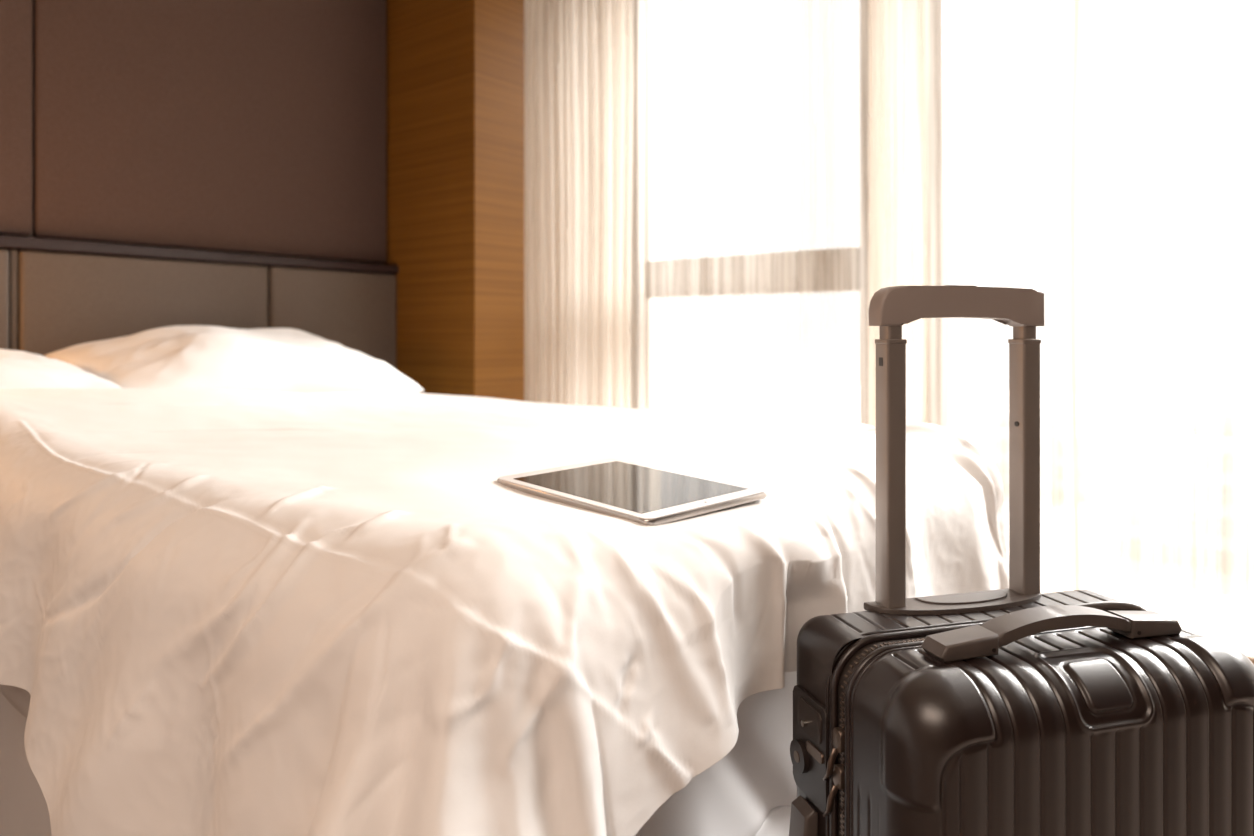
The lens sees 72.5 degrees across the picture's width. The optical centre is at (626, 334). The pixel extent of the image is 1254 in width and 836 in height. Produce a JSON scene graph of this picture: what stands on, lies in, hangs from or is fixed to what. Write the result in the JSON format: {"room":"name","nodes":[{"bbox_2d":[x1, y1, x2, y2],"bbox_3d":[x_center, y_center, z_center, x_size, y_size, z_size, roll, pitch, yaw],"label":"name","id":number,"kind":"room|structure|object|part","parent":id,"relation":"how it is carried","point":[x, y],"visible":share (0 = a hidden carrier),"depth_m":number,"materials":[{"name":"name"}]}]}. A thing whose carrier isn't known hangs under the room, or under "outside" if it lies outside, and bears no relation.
{"room":"hotel room","nodes":[
{"label":"hotel room","id":0,"kind":"room"},
{"bbox_2d":[0,0,550,402],"bbox_3d":[-1.986,-0.440,1.865,0.185,2.600,5.600,0,0,39],"label":"wall","id":1,"kind":"structure","parent":0,"point":[234,126],"depth_m":2.62,"materials":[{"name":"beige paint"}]},
{"bbox_3d":[-1.919,-0.995,1.829,0.035,1.470,1.101,0,0,39],"label":"wall panel","id":2,"kind":"part","parent":1,"relation":"part of","materials":[{"name":"fabric"}]},
{"bbox_2d":[0,235,397,368],"bbox_3d":[-1.851,0.304,1.864,0.095,1.111,3.169,0,0,39],"label":"headboard","id":3,"kind":"object","parent":1,"relation":"attached to","point":[56,294],"visible":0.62,"depth_m":2.47,"materials":[{"name":"leather"}]},
{"bbox_3d":[-1.785,0.171,1.929,0.058,0.778,0.647,0,0,39],"label":"padded panel","id":4,"kind":"part","parent":3,"relation":"part of","materials":[{"name":"leather"}]},
{"bbox_3d":[-1.358,0.171,2.456,0.058,0.778,0.665,0,0,39],"label":"padded panel","id":5,"kind":"part","parent":3,"relation":"part of","materials":[{"name":"leather"}]},
{"bbox_3d":[-1.851,-0.235,1.864,0.095,0.031,3.169,0,0,39],"label":"trim","id":6,"kind":"part","parent":3,"relation":"part of","materials":[{"name":"black paint"}]},
{"bbox_3d":[-0.996,0.171,2.904,0.058,0.778,0.475,0,0,39],"label":"padded panel","id":7,"kind":"part","parent":3,"relation":"part of","materials":[{"name":"leather"}]},
{"bbox_3d":[-1.226,-0.995,2.686,0.035,1.470,1.091,0,0,39],"label":"wall panel","id":8,"kind":"part","parent":1,"relation":"part of","materials":[{"name":"fabric"}]},
{"bbox_2d":[384,0,523,400],"bbox_3d":[-0.624,-0.440,3.059,0.500,2.600,0.230,0,0,39],"label":"wooden column","id":9,"kind":"structure","parent":1,"relation":"attached to","point":[455,68],"depth_m":2.92,"materials":[{"name":"brown wood"}]},
{"bbox_2d":[551,0,950,429],"bbox_3d":[1.727,-0.440,2.301,5.110,2.600,0.250,0,0,39],"label":"curtain","id":10,"kind":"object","parent":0,"point":[600,352],"depth_m":3.60,"materials":[{"name":"white fabric"}]},
{"bbox_2d":[630,0,867,424],"bbox_3d":[0.437,-0.400,3.255,1.057,2.320,0.110,0,0,39],"label":"window","id":11,"kind":"structure","parent":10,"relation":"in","point":[835,269],"depth_m":3.31,"materials":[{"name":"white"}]},
{"bbox_2d":[928,0,1253,602],"bbox_3d":[2.128,-0.400,1.905,2.890,2.320,0.080,0,0,39],"label":"window","id":12,"kind":"structure","parent":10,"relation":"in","point":[938,10],"depth_m":2.77,"materials":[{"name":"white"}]},
{"bbox_2d":[1040,569,1253,663],"bbox_3d":[1.501,0.777,2.021,5.110,0.165,0.470,0,0,39],"label":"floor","id":13,"kind":"structure","parent":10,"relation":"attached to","point":[1169,603],"depth_m":2.20,"materials":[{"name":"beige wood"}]},
{"bbox_3d":[0.009,-1.790,0.250,5.500,0.100,5.600,0,0,39],"label":"ceiling","id":14,"kind":"structure","parent":0,"visible":0},
{"bbox_3d":[1.355,-1.713,1.991,4.800,0.045,0.040,0,0,39],"label":"rail","id":15,"kind":"object","parent":14,"relation":"attached to","visible":0},
{"bbox_2d":[525,0,1079,592],"bbox_3d":[0.333,-0.507,2.822,2.098,2.355,0.102,0,0,39],"label":"sheer curtain","id":16,"kind":"object","parent":15,"relation":"hanging from","point":[616,38],"visible":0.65,"depth_m":2.30,"materials":[{"name":"white fabric"}]},
{"bbox_2d":[1063,0,1238,625],"bbox_3d":[2.057,-0.507,1.431,2.406,2.355,0.111,0,0,39],"label":"sheer curtain","id":17,"kind":"object","parent":15,"relation":"hanging from","point":[1073,1],"visible":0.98,"depth_m":2.03,"materials":[{"name":"white fabric"}]},
{"bbox_3d":[0.009,0.910,0.250,5.500,0.100,5.600,0,0,39],"label":"floor","id":18,"kind":"structure","parent":0,"visible":0},
{"bbox_2d":[0,671,796,835],"bbox_3d":[-0.559,0.528,1.690,2.084,0.665,1.085,0,0,39],"label":"bed","id":19,"kind":"object","parent":18,"relation":"on","point":[750,791],"visible":0.05,"depth_m":0.96,"materials":[{"name":"white fabric"}]},
{"bbox_2d":[0,349,121,387],"bbox_3d":[-1.436,0.132,1.754,0.458,0.207,0.641,0,0,35],"label":"pillow","id":20,"kind":"object","parent":19,"relation":"on","point":[18,369],"visible":0.41,"depth_m":1.80,"materials":[{"name":"white fabric"}]},
{"bbox_2d":[45,325,423,392],"bbox_3d":[-1.048,0.105,2.360,0.491,0.263,0.832,0,0,39],"label":"pillow","id":21,"kind":"object","parent":19,"relation":"on","point":[289,360],"visible":0.59,"depth_m":2.18,"materials":[{"name":"white fabric"}]},
{"bbox_2d":[0,388,1008,835],"bbox_3d":[-0.361,0.366,1.476,1.783,0.526,1.418,0,0,39],"label":"duvet","id":22,"kind":"object","parent":19,"relation":"on","point":[223,612],"visible":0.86,"depth_m":0.78,"materials":[{"name":"white fabric"}]},
{"bbox_2d":[497,459,766,524],"bbox_3d":[0.001,0.173,0.974,0.188,0.020,0.262,0,0,-42],"label":"tablet","id":23,"kind":"object","parent":22,"relation":"on","point":[643,494],"visible":1,"depth_m":0.94,"materials":[{"name":"silver metal"}]},
{"bbox_2d":[789,285,1253,835],"bbox_3d":[0.372,0.403,0.831,0.420,0.913,0.234,0,0,-16],"label":"suitcase","id":24,"kind":"object","parent":18,"relation":"on","point":[1020,709],"visible":1,"depth_m":0.76,"materials":[{"name":"black plastic"}]},
{"bbox_3d":[0.172,0.420,0.853,0.006,0.031,0.031,0,0,-16],"label":"lock knob","id":25,"kind":"part","parent":24,"relation":"part of","materials":[{"name":"black plastic"}]},
{"bbox_3d":[0.181,0.405,0.841,0.006,0.100,0.068,0,0,-16],"label":"lock plate","id":26,"kind":"part","parent":24,"relation":"part of","materials":[{"name":"black plastic"}]},
{"bbox_2d":[864,589,1041,615],"bbox_3d":[0.361,0.288,0.914,0.214,0.009,0.048,0,0,-16],"label":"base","id":27,"kind":"object","parent":24,"relation":"on","point":[999,602],"depth_m":0.90,"materials":[{"name":"grey plastic"}]},
{"bbox_3d":[0.358,-0.031,0.924,0.206,0.042,0.026,0,0,-16],"label":"pull handle","id":28,"kind":"part","parent":24,"relation":"part of","materials":[{"name":"beige plastic"}]},
{"bbox_3d":[0.401,0.270,0.800,0.150,0.024,0.029,0,0,-16],"label":"carry handle","id":29,"kind":"part","parent":24,"relation":"part of","materials":[{"name":"grey plastic"}]},
{"label":"outside","id":30,"kind":"structure","parent":0,"visible":0},
{"bbox_2d":[661,377,1253,599],"bbox_3d":[124.729,31.360,233.544,700.000,1.000,480.000,0,0,39],"label":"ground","id":31,"kind":"structure","parent":30,"point":[815,403],"depth_m":336.16,"materials":[{"name":"white"}]},
{"bbox_2d":[951,407,1121,502],"bbox_3d":[82.145,23.560,177.761,32.000,15.400,28.300,0,0,39],"label":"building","id":32,"kind":"structure","parent":31,"relation":"on","point":[1055,442],"depth_m":163.23,"materials":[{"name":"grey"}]}
]}

